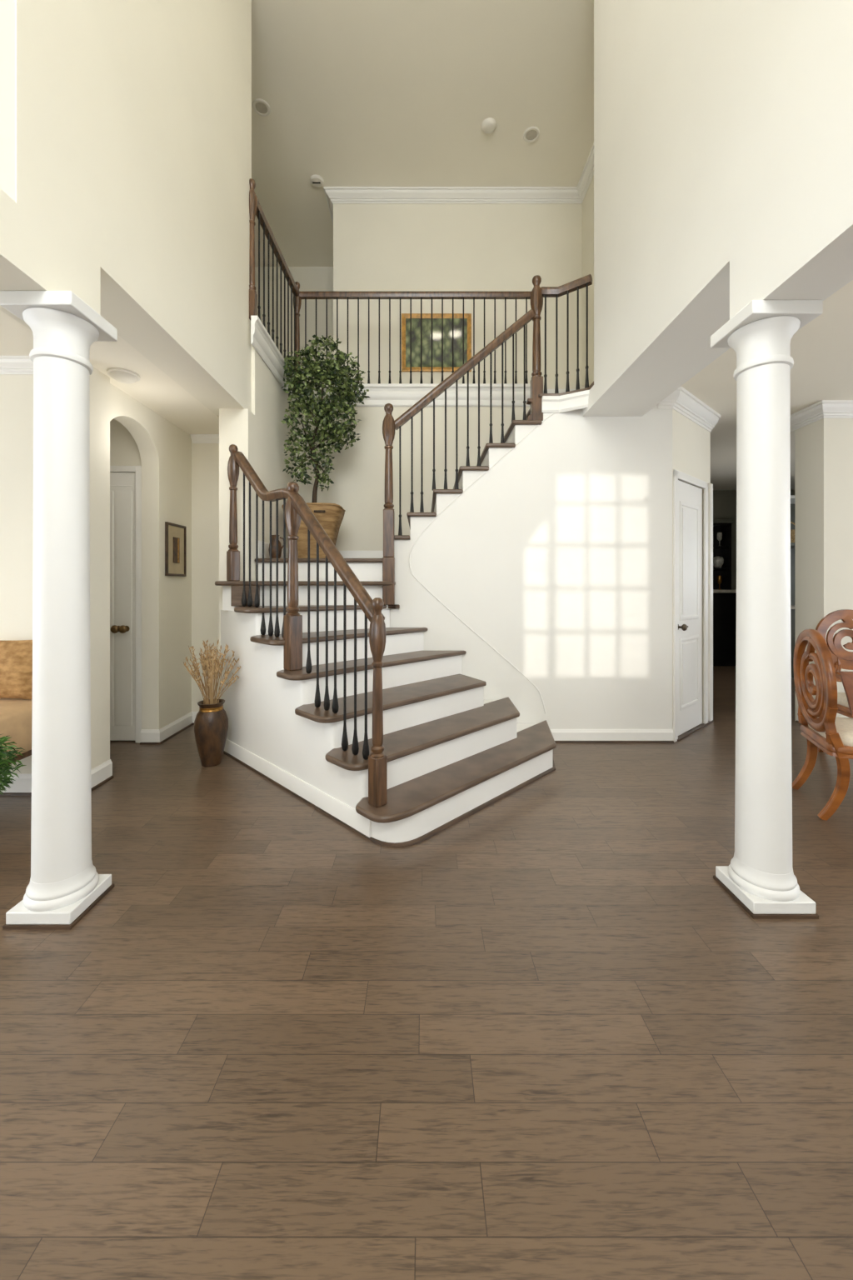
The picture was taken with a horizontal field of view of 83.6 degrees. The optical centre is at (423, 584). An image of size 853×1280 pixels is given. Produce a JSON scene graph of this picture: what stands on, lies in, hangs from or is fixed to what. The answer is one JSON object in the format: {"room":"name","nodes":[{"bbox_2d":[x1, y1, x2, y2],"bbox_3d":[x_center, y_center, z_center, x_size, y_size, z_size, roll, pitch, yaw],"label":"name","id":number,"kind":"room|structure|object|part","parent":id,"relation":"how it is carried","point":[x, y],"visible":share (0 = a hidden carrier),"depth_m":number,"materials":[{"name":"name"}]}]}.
{"room":"entrance hall","nodes":[
{"label":"entrance hall","id":0,"kind":"room"},
{"bbox_2d":[0,366,109,774],"bbox_3d":[-4.098,-0.050,3.210,3.805,2.800,0.260,0,0,0],"label":"wall","id":1,"kind":"structure","parent":0,"point":[16,390],"depth_m":3.08,"materials":[{"name":"beige paint"}]},
{"bbox_2d":[0,355,33,374],"bbox_3d":[-4.050,-1.405,3.046,3.700,0.090,0.065,0,0,0],"label":"trim","id":2,"kind":"structure","parent":1,"relation":"attached to","point":[8,364],"depth_m":3.04,"materials":[{"name":"white paint"}]},
{"bbox_2d":[0,759,113,795],"bbox_3d":[-4.040,1.279,3.202,3.721,0.118,0.276,0,0,0],"label":"baseboard","id":3,"kind":"structure","parent":1,"relation":"attached to","point":[22,783],"depth_m":3.07,"materials":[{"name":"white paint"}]},
{"bbox_2d":[0,310,219,434],"bbox_3d":[-3.885,-1.510,1.275,4.230,0.120,6.950,0,0,0],"label":"ceiling","id":4,"kind":"structure","parent":0,"point":[155,389],"depth_m":3.38,"materials":[{"name":"paint"}]},
{"bbox_2d":[106,367,140,383],"bbox_3d":[-2.060,-1.425,3.280,0.196,0.050,0.196,0,0,0],"label":"dome light","id":5,"kind":"object","parent":4,"relation":"attached to","point":[124,376],"visible":1,"depth_m":3.23,"materials":[{"name":"white glass"}]},
{"bbox_3d":[-2.060,-1.419,3.280,0.172,0.038,0.172,0,0,0],"label":"lamp shade","id":6,"kind":"part","parent":5,"relation":"part of","materials":[{"name":"white glass"}]},
{"bbox_2d":[110,418,141,465],"bbox_3d":[-3.060,-0.050,3.780,1.320,2.800,0.880,0,0,0],"label":"wall","id":7,"kind":"structure","parent":0,"point":[124,451],"depth_m":4.10,"materials":[{"name":"beige paint"}]},
{"bbox_2d":[110,472,135,740],"bbox_3d":[-2.688,0.185,4.080,0.465,2.306,0.120,0,0,0],"label":"door","id":8,"kind":"structure","parent":7,"relation":"in","point":[122,485],"depth_m":4.09,"materials":[{"name":"white paint"}]},
{"bbox_3d":[-2.616,0.375,4.059,0.069,0.069,0.078,0,0,0],"label":"knob","id":9,"kind":"part","parent":8,"relation":"part of","materials":[{"name":"gold metal"}]},
{"bbox_3d":[-2.548,0.375,4.059,0.069,0.069,0.078,0,0,0],"label":"knob","id":10,"kind":"part","parent":8,"relation":"part of","materials":[{"name":"gold metal"}]},
{"bbox_2d":[110,465,141,743],"bbox_3d":[-2.675,0.165,4.085,0.550,2.370,0.030,0,0,0],"label":"trim","id":11,"kind":"structure","parent":7,"relation":"attached to","point":[137,469],"depth_m":4.07,"materials":[{"name":"white paint"}]},
{"bbox_2d":[0,0,295,699],"bbox_3d":[-1.665,-1.915,1.653,0.450,6.530,7.705,0,0,0],"label":"wall","id":12,"kind":"structure","parent":0,"point":[126,125],"depth_m":2.63,"materials":[{"name":"beige paint"}]},
{"bbox_2d":[258,540,383,558],"bbox_3d":[-0.865,-0.308,4.757,1.149,0.160,1.254,0,0,0],"label":"baseboard","id":13,"kind":"structure","parent":12,"relation":"attached to","point":[346,554],"depth_m":5.37,"materials":[{"name":"white paint"}]},
{"bbox_2d":[110,383,191,729],"bbox_3d":[-2.325,-0.050,3.985,0.150,2.800,1.290,0,0,0],"label":"wall","id":14,"kind":"structure","parent":0,"point":[165,448],"depth_m":4.08,"materials":[{"name":"beige paint"}]},
{"bbox_2d":[140,711,198,744],"bbox_3d":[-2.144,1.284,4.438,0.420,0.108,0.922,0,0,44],"label":"baseboard","id":15,"kind":"structure","parent":14,"relation":"attached to","point":[147,735],"depth_m":4.16,"materials":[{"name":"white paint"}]},
{"bbox_2d":[165,521,186,576],"bbox_3d":[-2.237,-0.315,4.315,0.024,0.470,0.330,0,0,0],"label":"framed picture","id":16,"kind":"object","parent":14,"relation":"attached to","point":[175,534],"visible":1,"depth_m":4.30,"materials":[{"name":"brown wood"}]},
{"bbox_2d":[173,536,179,563],"bbox_3d":[-2.236,-0.315,4.315,0.007,0.230,0.106,0,0,0],"label":"print","id":17,"kind":"object","parent":16,"relation":"attached to","point":[176,539],"depth_m":4.32,"materials":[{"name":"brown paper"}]},
{"bbox_2d":[191,440,219,711],"bbox_3d":[-2.040,-0.050,4.690,0.720,2.800,0.120,0,0,0],"label":"wall","id":18,"kind":"structure","parent":0,"point":[205,457],"depth_m":4.63,"materials":[{"name":"beige paint"}]},
{"bbox_2d":[190,434,219,443],"bbox_3d":[-1.965,-1.413,4.606,0.550,0.075,0.045,0,0,0],"label":"trim","id":19,"kind":"structure","parent":18,"relation":"attached to","point":[196,438],"depth_m":4.60,"materials":[{"name":"white paint"}]},
{"bbox_2d":[255,266,333,382],"bbox_3d":[-2.095,-3.715,7.820,2.050,2.930,0.120,0,0,0],"label":"wall","id":20,"kind":"structure","parent":0,"point":[310,278],"depth_m":7.76,"materials":[{"name":"beige paint"}]},
{"bbox_2d":[251,0,594,266],"bbox_3d":[-0.450,-5.255,2.800,5.700,0.150,10.600,0,0,0],"label":"ceiling","id":21,"kind":"structure","parent":0,"point":[357,92],"depth_m":5.05,"materials":[{"name":"paint"}]},
{"bbox_2d":[252,98,270,116],"bbox_3d":[-1.755,-5.173,5.170,0.190,0.014,0.190,0,0,0],"label":"recessed light","id":22,"kind":"object","parent":21,"relation":"in","point":[262,108],"visible":1,"depth_m":5.16,"materials":[{"name":"white plastic"}]},
{"bbox_2d":[310,174,324,187],"bbox_3d":[-1.360,-5.161,6.100,0.170,0.038,0.170,0,0,0],"label":"fire alarm","id":23,"kind":"object","parent":21,"relation":"attached to","point":[316,180],"visible":1,"depth_m":6.08,"materials":[{"name":"white plastic"}]},
{"bbox_2d":[481,117,496,134],"bbox_3d":[0.740,-5.157,5.370,0.170,0.046,0.170,0,0,0],"label":"smoke detector","id":24,"kind":"object","parent":21,"relation":"attached to","point":[488,126],"visible":1,"depth_m":5.34,"materials":[{"name":"white plastic"}]},
{"bbox_2d":[523,126,539,142],"bbox_3d":[1.245,-5.173,5.480,0.190,0.014,0.190,0,0,0],"label":"recessed light","id":25,"kind":"object","parent":21,"relation":"in","point":[531,134],"visible":1,"depth_m":5.47,"materials":[{"name":"white plastic"}]},
{"bbox_2d":[0,665,852,1279],"bbox_3d":[0.600,1.410,3.400,13.200,0.120,11.800,0,0,0],"label":"floor","id":26,"kind":"structure","parent":0,"point":[537,1036],"depth_m":1.43,"materials":[{"name":"brown wood"}]},
{"bbox_2d":[0,734,26,794],"bbox_3d":[-2.221,1.026,2.251,0.511,0.648,0.480,0,0,0],"label":"potted plant","id":27,"kind":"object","parent":26,"relation":"on","point":[4,769],"depth_m":2.36,"materials":[{"name":"plant"}]},
{"bbox_2d":[0,697,32,766],"bbox_3d":[-3.090,1.025,2.770,1.620,0.650,0.540,0,0,0],"label":"bench","id":28,"kind":"object","parent":26,"relation":"on","point":[16,714],"visible":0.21,"depth_m":2.72,"materials":[{"name":"beige fabric"}]},
{"bbox_3d":[-3.090,0.980,2.775,1.540,0.060,0.450,0,0,0],"label":"frame","id":29,"kind":"part","parent":28,"relation":"part of","materials":[{"name":"brown wood"}]},
{"bbox_2d":[0,640,32,699],"bbox_3d":[-2.600,0.515,2.930,0.479,0.369,0.157,0,0,0],"label":"throw pillow","id":30,"kind":"object","parent":28,"relation":"on","point":[16,656],"visible":0.77,"depth_m":2.89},
{"bbox_2d":[0,290,117,929],"bbox_3d":[-1.515,0.101,2.000,0.284,2.499,0.284,0,0,0],"label":"column","id":31,"kind":"structure","parent":26,"relation":"on","point":[65,884],"depth_m":1.92,"materials":[{"name":"white paint"}]},
{"bbox_2d":[194,698,228,766],"bbox_3d":[-1.600,1.115,3.600,0.238,0.470,0.238,0,0,0],"label":"floor vase","id":32,"kind":"object","parent":26,"relation":"on","point":[211,722],"visible":0.94,"depth_m":3.52,"materials":[{"name":"brown ceramic"}]},
{"bbox_2d":[183,639,240,704],"bbox_3d":[-1.606,0.677,3.578,0.428,0.547,0.255,0,0,10],"label":"bunch","id":33,"kind":"object","parent":32,"relation":"on","point":[213,664],"visible":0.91,"depth_m":3.57,"materials":[{"name":"beige plant"}]},
{"bbox_2d":[215,380,594,848],"bbox_3d":[0.210,-0.431,3.885,3.770,3.562,3.030,0,0,0],"label":"staircase","id":34,"kind":"structure","parent":26,"relation":"on","point":[452,752],"depth_m":3.30,"materials":[{"name":"white paint"}]},
{"bbox_2d":[268,535,283,558],"bbox_3d":[-1.328,-0.339,4.295,0.133,0.221,0.116,0,0,37],"label":"jug","id":35,"kind":"object","parent":34,"relation":"on","point":[273,537],"visible":0.65,"depth_m":4.27,"materials":[{"name":"ceramic"}]},
{"bbox_3d":[-0.972,1.284,3.213,1.959,0.099,0.012,0,0,45],"label":"moulding","id":36,"kind":"part","parent":34,"relation":"part of","materials":[{"name":"white paint"}]},
{"bbox_2d":[226,444,387,807],"bbox_3d":[-0.860,0.022,3.149,1.863,2.260,0.119,0,0,45],"label":"stair railing","id":37,"kind":"object","parent":34,"relation":"on","point":[296,508],"visible":1,"depth_m":3.01,"materials":[{"name":"brown wood"}]},
{"bbox_3d":[-1.500,-0.897,3.765,0.085,0.243,0.085,0,0,-27],"label":"carved bulb","id":38,"kind":"part","parent":37,"relation":"part of","materials":[{"name":"brown wood"}]},
{"bbox_3d":[-1.500,-0.519,3.765,0.080,0.512,0.080,0,0,0],"label":"newel post","id":39,"kind":"part","parent":37,"relation":"part of","materials":[{"name":"brown wood"}]},
{"bbox_3d":[-0.865,-0.062,3.165,0.094,0.533,0.094,0,0,0],"label":"newel post","id":40,"kind":"part","parent":37,"relation":"part of","materials":[{"name":"brown wood"}]},
{"bbox_3d":[-0.865,-0.458,3.165,0.100,0.259,0.100,0,0,-27],"label":"carved bulb","id":41,"kind":"part","parent":37,"relation":"part of","materials":[{"name":"brown wood"}]},
{"bbox_3d":[-0.847,-0.415,3.147,1.772,1.266,0.072,0,0,45],"label":"handrail","id":42,"kind":"part","parent":37,"relation":"part of","materials":[{"name":"brown wood"}]},
{"bbox_3d":[-0.240,0.652,2.510,0.076,0.500,0.076,0,0,0],"label":"newel post","id":43,"kind":"part","parent":37,"relation":"part of","materials":[{"name":"brown wood"}]},
{"bbox_3d":[-0.240,0.280,2.510,0.081,0.245,0.081,0,0,27],"label":"carved bulb","id":44,"kind":"part","parent":37,"relation":"part of","materials":[{"name":"brown wood"}]},
{"bbox_2d":[281,502,345,558],"bbox_3d":[-1.090,-0.507,4.780,0.595,0.557,0.483,0,0,0],"label":"basket","id":45,"kind":"object","parent":34,"relation":"on","point":[330,516],"depth_m":4.61,"materials":[{"name":"beige wicker"}]},
{"bbox_2d":[280,334,369,558],"bbox_3d":[-0.976,-1.356,4.768,0.896,2.254,0.674,0,0,0],"label":"potted tree","id":46,"kind":"object","parent":34,"relation":"on","point":[330,516],"visible":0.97,"depth_m":4.67,"materials":[{"name":"leaves"},{"name":"brown bark"},{"name":"tan woven wicker"}]},
{"bbox_2d":[382,275,543,604],"bbox_3d":[0.344,-1.256,4.121,1.392,2.844,0.192,0,0,-5],"label":"stair railing","id":47,"kind":"object","parent":34,"relation":"on","point":[390,425],"visible":0.93,"depth_m":4.10,"materials":[{"name":"brown wood"}]},
{"bbox_3d":[-0.291,-0.903,4.035,0.094,0.550,0.094,0,0,0],"label":"newel post","id":48,"kind":"part","parent":47,"relation":"part of","materials":[{"name":"brown wood"}]},
{"bbox_3d":[-0.291,-1.308,4.035,0.100,0.259,0.100,0,0,-27],"label":"carved bulb","id":49,"kind":"part","parent":47,"relation":"part of","materials":[{"name":"brown wood"}]},
{"bbox_3d":[0.348,-1.863,4.130,1.242,1.032,0.072,0,0,0],"label":"handrail","id":50,"kind":"part","parent":47,"relation":"part of","materials":[{"name":"brown wood"}]},
{"bbox_3d":[0.985,-2.055,4.135,0.094,0.536,0.094,0,0,0],"label":"newel post","id":51,"kind":"part","parent":47,"relation":"part of","materials":[{"name":"brown wood"}]},
{"bbox_3d":[0.985,-2.453,4.135,0.100,0.259,0.100,0,0,-27],"label":"carved bulb","id":52,"kind":"part","parent":47,"relation":"part of","materials":[{"name":"brown wood"}]},
{"bbox_3d":[1.222,-1.544,4.029,0.430,0.130,0.092,0,0,21],"label":"landing moulding","id":53,"kind":"part","parent":34,"relation":"part of","materials":[{"name":"white paint"}]},
{"bbox_2d":[540,274,592,393],"bbox_3d":[1.219,-2.111,4.083,0.436,0.942,0.131,0,0,24],"label":"landing railing","id":54,"kind":"object","parent":34,"relation":"on","point":[547,292],"visible":0.92,"depth_m":4.07,"materials":[{"name":"brown wood"}]},
{"bbox_3d":[1.219,-2.546,4.083,0.436,0.072,0.131,0,0,24],"label":"handrail","id":55,"kind":"part","parent":54,"relation":"part of","materials":[{"name":"brown wood"}]},
{"bbox_2d":[713,519,736,665],"bbox_3d":[5.030,0.120,8.135,1.020,2.460,0.510,0,0,0],"label":"hutch","id":56,"kind":"object","parent":26,"relation":"on","point":[725,599],"visible":0.24,"depth_m":7.92,"materials":[{"name":"black paint"}]},
{"bbox_2d":[713,555,724,567],"bbox_3d":[5.090,-0.395,8.230,0.180,0.200,0.180,0,0,0],"label":"dish","id":57,"kind":"object","parent":56,"relation":"on","point":[718,561],"visible":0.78,"depth_m":8.17,"materials":[{"name":"white ceramic"}]},
{"bbox_2d":[716,575,722,589],"bbox_3d":[5.120,-0.040,8.230,0.084,0.240,0.084,0,0,0],"label":"goblet","id":58,"kind":"object","parent":56,"relation":"on","point":[719,578],"visible":1,"depth_m":8.21,"materials":[{"name":"gold metal"}]},
{"bbox_2d":[716,532,722,545],"bbox_3d":[5.120,-0.785,8.230,0.084,0.240,0.084,0,0,0],"label":"wine glass","id":59,"kind":"object","parent":56,"relation":"on","point":[719,535],"visible":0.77,"depth_m":8.21,"materials":[{"name":"glass"}]},
{"bbox_3d":[4.900,-1.080,8.225,0.760,0.060,0.310,0,0,0],"label":"moulding","id":60,"kind":"part","parent":56,"relation":"part of","materials":[{"name":"grey paint"}]},
{"bbox_2d":[713,589,736,592],"bbox_3d":[5.030,0.105,8.135,1.020,0.050,0.510,0,0,0],"label":"countertop","id":61,"kind":"structure","parent":56,"relation":"on","point":[714,590],"depth_m":7.88,"materials":[{"name":"stone"}]},
{"bbox_2d":[710,300,823,919],"bbox_3d":[1.468,0.101,2.060,0.284,2.499,0.284,0,0,0],"label":"column","id":62,"kind":"structure","parent":26,"relation":"on","point":[760,877],"depth_m":1.98,"materials":[{"name":"white paint"}]},
{"bbox_2d":[790,495,794,677],"bbox_3d":[5.675,0.020,7.210,1.310,2.660,0.580,0,0,0],"label":"tall cabinet","id":63,"kind":"object","parent":26,"relation":"on","point":[792,497],"visible":0.02,"depth_m":7.46,"materials":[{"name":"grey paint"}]},
{"bbox_2d":[790,521,794,542],"bbox_3d":[5.520,-0.791,7.200,0.324,0.342,0.310,0,0,0],"label":"wicker basket","id":64,"kind":"object","parent":63,"relation":"on","point":[792,532],"visible":0.09,"depth_m":7.07,"materials":[{"name":"brown wicker"}]},
{"bbox_3d":[5.675,-1.290,7.230,1.310,0.040,0.540,0,0,0],"label":"moulding","id":65,"kind":"part","parent":63,"relation":"part of","materials":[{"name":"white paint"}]},
{"bbox_2d":[792,629,852,820],"bbox_3d":[2.667,0.816,2.853,0.641,1.089,0.566,0,0,21],"label":"dining chair","id":66,"kind":"object","parent":26,"relation":"on","point":[822,728],"visible":0.99,"depth_m":2.84,"materials":[{"name":"brown wood"}]},
{"bbox_3d":[2.513,1.101,3.144,0.144,0.520,0.057,0,0,21],"label":"leg","id":67,"kind":"part","parent":66,"relation":"part of","materials":[{"name":"brown wood"}]},
{"bbox_3d":[2.688,0.950,2.845,0.595,0.070,0.564,0,0,21],"label":"seat rail","id":68,"kind":"part","parent":66,"relation":"part of","materials":[{"name":"brown wood"}]},
{"bbox_2d":[808,716,852,746],"bbox_3d":[2.692,0.885,2.843,0.547,0.099,0.517,0,0,21],"label":"seat cushion","id":69,"kind":"object","parent":66,"relation":"on","point":[842,735],"depth_m":2.76,"materials":[{"name":"beige fabric"}]},
{"bbox_3d":[2.357,1.101,2.740,0.144,0.520,0.057,0,0,21],"label":"leg","id":70,"kind":"part","parent":66,"relation":"part of","materials":[{"name":"brown wood"}]},
{"bbox_2d":[839,670,852,717],"bbox_3d":[2.830,0.685,3.020,0.380,0.279,0.136,0,0,-12],"label":"throw pillow","id":71,"kind":"object","parent":66,"relation":"on","point":[847,677],"visible":1,"depth_m":2.99,"materials":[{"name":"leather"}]},
{"bbox_2d":[815,609,852,752],"bbox_3d":[3.423,0.779,3.566,0.621,1.164,0.662,0,0,4],"label":"dining chair","id":72,"kind":"object","parent":26,"relation":"on","point":[842,658],"visible":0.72,"depth_m":3.85,"materials":[{"name":"brown wood"}]},
{"bbox_3d":[3.168,0.794,3.617,0.092,0.268,0.489,0,0,12],"label":"arm","id":73,"kind":"part","parent":72,"relation":"part of","materials":[{"name":"brown wood"}]},
{"bbox_2d":[837,692,849,707],"bbox_3d":[3.421,0.885,3.529,0.517,0.099,0.547,0,0,4],"label":"seat cushion","id":74,"kind":"object","parent":72,"relation":"on","point":[842,702],"depth_m":3.64,"materials":[{"name":"beige fabric"}]},
{"bbox_3d":[3.421,0.950,3.533,0.564,0.070,0.595,0,0,4],"label":"seat rail","id":75,"kind":"part","parent":72,"relation":"part of","materials":[{"name":"brown wood"}]},
{"bbox_2d":[295,385,584,550],"bbox_3d":[0.330,-0.450,5.445,3.540,3.600,0.120,0,0,0],"label":"wall","id":76,"kind":"structure","parent":0,"point":[357,476],"depth_m":5.38,"materials":[{"name":"beige paint"}]},
{"bbox_2d":[250,315,530,406],"bbox_3d":[-0.069,-2.132,4.681,2.738,0.235,1.403,0,0,0],"label":"trim","id":77,"kind":"structure","parent":76,"relation":"attached to","point":[380,394],"depth_m":5.35,"materials":[{"name":"white paint"}]},
{"bbox_2d":[249,178,531,383],"bbox_3d":[-0.091,-2.849,4.731,2.822,1.198,1.466,0,0,0],"label":"balcony railing","id":78,"kind":"object","parent":77,"relation":"on","point":[255,208],"visible":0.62,"depth_m":5.38,"materials":[{"name":"brown wood"}]},
{"bbox_3d":[-1.458,-2.789,4.055,0.073,0.608,0.073,0,0,0],"label":"newel post","id":79,"kind":"part","parent":78,"relation":"part of","materials":[{"name":"brown wood"}]},
{"bbox_3d":[-1.458,-3.223,4.055,0.078,0.259,0.078,0,0,-27],"label":"carved bulb","id":80,"kind":"part","parent":78,"relation":"part of","materials":[{"name":"brown wood"}]},
{"bbox_3d":[-1.442,-3.293,4.737,0.072,0.067,1.355,0,0,1],"label":"handrail","id":81,"kind":"part","parent":78,"relation":"part of","materials":[{"name":"brown wood"}]},
{"bbox_3d":[-1.432,-3.213,5.415,0.087,0.259,0.087,0,0,-27],"label":"carved bulb","id":82,"kind":"part","parent":78,"relation":"part of","materials":[{"name":"brown wood"}]},
{"bbox_3d":[-1.432,-2.783,5.415,0.082,0.600,0.082,0,0,0],"label":"newel post","id":83,"kind":"part","parent":78,"relation":"part of","materials":[{"name":"brown wood"}]},
{"bbox_3d":[-0.056,-3.293,5.415,2.752,0.067,0.072,0,0,0],"label":"handrail","id":84,"kind":"part","parent":78,"relation":"part of","materials":[{"name":"brown wood"}]},
{"bbox_2d":[333,203,582,385],"bbox_3d":[0.515,-3.715,7.030,3.410,2.930,1.460,0,0,0],"label":"wall","id":85,"kind":"structure","parent":0,"point":[377,247],"depth_m":6.30,"materials":[{"name":"beige paint"}]},
{"bbox_2d":[401,313,471,371],"bbox_3d":[0.175,-3.192,6.280,0.920,0.755,0.034,0,0,0],"label":"framed picture","id":86,"kind":"object","parent":85,"relation":"attached to","point":[416,317],"visible":0.89,"depth_m":6.29,"materials":[{"name":"paint"}]},
{"bbox_2d":[323,143,594,224],"bbox_3d":[0.534,-5.110,6.168,4.716,0.140,1.846,0,0,31],"label":"trim","id":87,"kind":"structure","parent":85,"relation":"attached to","point":[333,194],"depth_m":6.23,"materials":[{"name":"white paint"}]},
{"bbox_2d":[390,404,672,729],"bbox_3d":[0.930,-0.160,4.160,2.430,3.020,0.120,0,0,0],"label":"wall","id":88,"kind":"structure","parent":0,"point":[559,557],"depth_m":4.10,"materials":[{"name":"beige paint"}]},
{"bbox_2d":[409,412,554,713],"bbox_3d":[0.592,-0.253,4.099,1.433,2.716,0.010,0,0,0],"label":"trim","id":89,"kind":"structure","parent":88,"relation":"attached to","point":[536,427],"depth_m":4.09,"materials":[{"name":"beige paint"}]},
{"bbox_2d":[550,729,673,740],"bbox_3d":[1.603,1.289,4.092,1.085,0.098,0.016,0,0,0],"label":"baseboard","id":90,"kind":"structure","parent":88,"relation":"attached to","point":[558,734],"depth_m":4.08,"materials":[{"name":"white paint"}]},
{"bbox_2d":[555,740,674,743],"bbox_3d":[1.603,1.342,4.087,1.085,0.016,0.026,0,0,0],"label":"trim","id":91,"kind":"structure","parent":88,"relation":"attached to","point":[556,742],"depth_m":4.08,"materials":[{"name":"brown wood"}]},
{"bbox_2d":[582,175,594,385],"bbox_3d":[1.920,-3.485,5.000,0.600,3.390,2.600,0,0,0],"label":"wall","id":92,"kind":"structure","parent":0,"point":[588,202],"depth_m":6.05,"materials":[{"name":"beige paint"}]},
{"bbox_2d":[672,409,710,729],"bbox_3d":[2.458,-0.160,4.460,0.946,3.020,0.120,0,0,-42],"label":"wall","id":93,"kind":"structure","parent":0,"point":[691,442],"depth_m":4.41,"materials":[{"name":"beige paint"}]},
{"bbox_2d":[658,386,720,432],"bbox_3d":[2.514,-1.593,4.420,1.279,0.155,0.168,0,0,-41],"label":"trim","id":94,"kind":"structure","parent":93,"relation":"attached to","point":[681,400],"depth_m":4.27,"materials":[{"name":"white paint"}]},
{"bbox_2d":[678,480,702,735],"bbox_3d":[2.462,0.203,4.369,0.676,2.263,0.111,0,0,-42],"label":"door","id":95,"kind":"structure","parent":93,"relation":"in","point":[690,497],"depth_m":4.38,"materials":[{"name":"white paint"}]},
{"bbox_3d":[2.267,0.370,4.173,0.061,0.061,0.078,0,0,-42],"label":"knob","id":96,"kind":"part","parent":95,"relation":"part of","materials":[{"name":"silver metal"}]},
{"bbox_2d":[673,469,713,741],"bbox_3d":[2.470,0.175,4.463,0.948,2.350,0.152,0,0,-42],"label":"trim","id":97,"kind":"structure","parent":93,"relation":"attached to","point":[708,487],"depth_m":4.59,"materials":[{"name":"white paint"}]},
{"bbox_2d":[677,720,713,741],"bbox_3d":[2.527,1.343,4.424,0.890,0.014,0.030,0,0,-42],"label":"trim","id":98,"kind":"structure","parent":93,"relation":"attached to","point":[685,735],"depth_m":4.38,"materials":[{"name":"brown wood"}]},
{"bbox_2d":[582,0,852,416],"bbox_3d":[1.625,-3.165,0.950,0.510,4.030,6.300,0,0,0],"label":"wall","id":99,"kind":"structure","parent":0,"point":[723,129],"depth_m":2.34,"materials":[{"name":"beige paint"}]},
{"bbox_2d":[713,490,794,589],"bbox_3d":[4.700,-0.160,6.635,5.000,3.020,3.770,0,0,0],"label":"wall","id":100,"kind":"structure","parent":0,"point":[724,501],"depth_m":8.40,"materials":[{"name":"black paint"}]},
{"bbox_2d":[680,280,852,489],"bbox_3d":[4.410,-1.730,3.200,5.580,0.120,10.800,0,0,0],"label":"ceiling","id":101,"kind":"structure","parent":0,"point":[822,351],"depth_m":3.86,"materials":[{"name":"paint"}]},
{"bbox_2d":[795,418,852,720],"bbox_3d":[5.450,-0.160,4.570,3.500,3.020,0.340,0,0,0],"label":"wall","id":102,"kind":"structure","parent":0,"point":[824,447],"depth_m":4.41,"materials":[{"name":"beige paint"}]},
{"bbox_2d":[790,400,852,431],"bbox_3d":[5.304,-1.605,4.604,3.392,0.130,0.592,0,0,0],"label":"trim","id":103,"kind":"structure","parent":102,"relation":"attached to","point":[820,410],"depth_m":4.39,"materials":[{"name":"white paint"}]}
]}

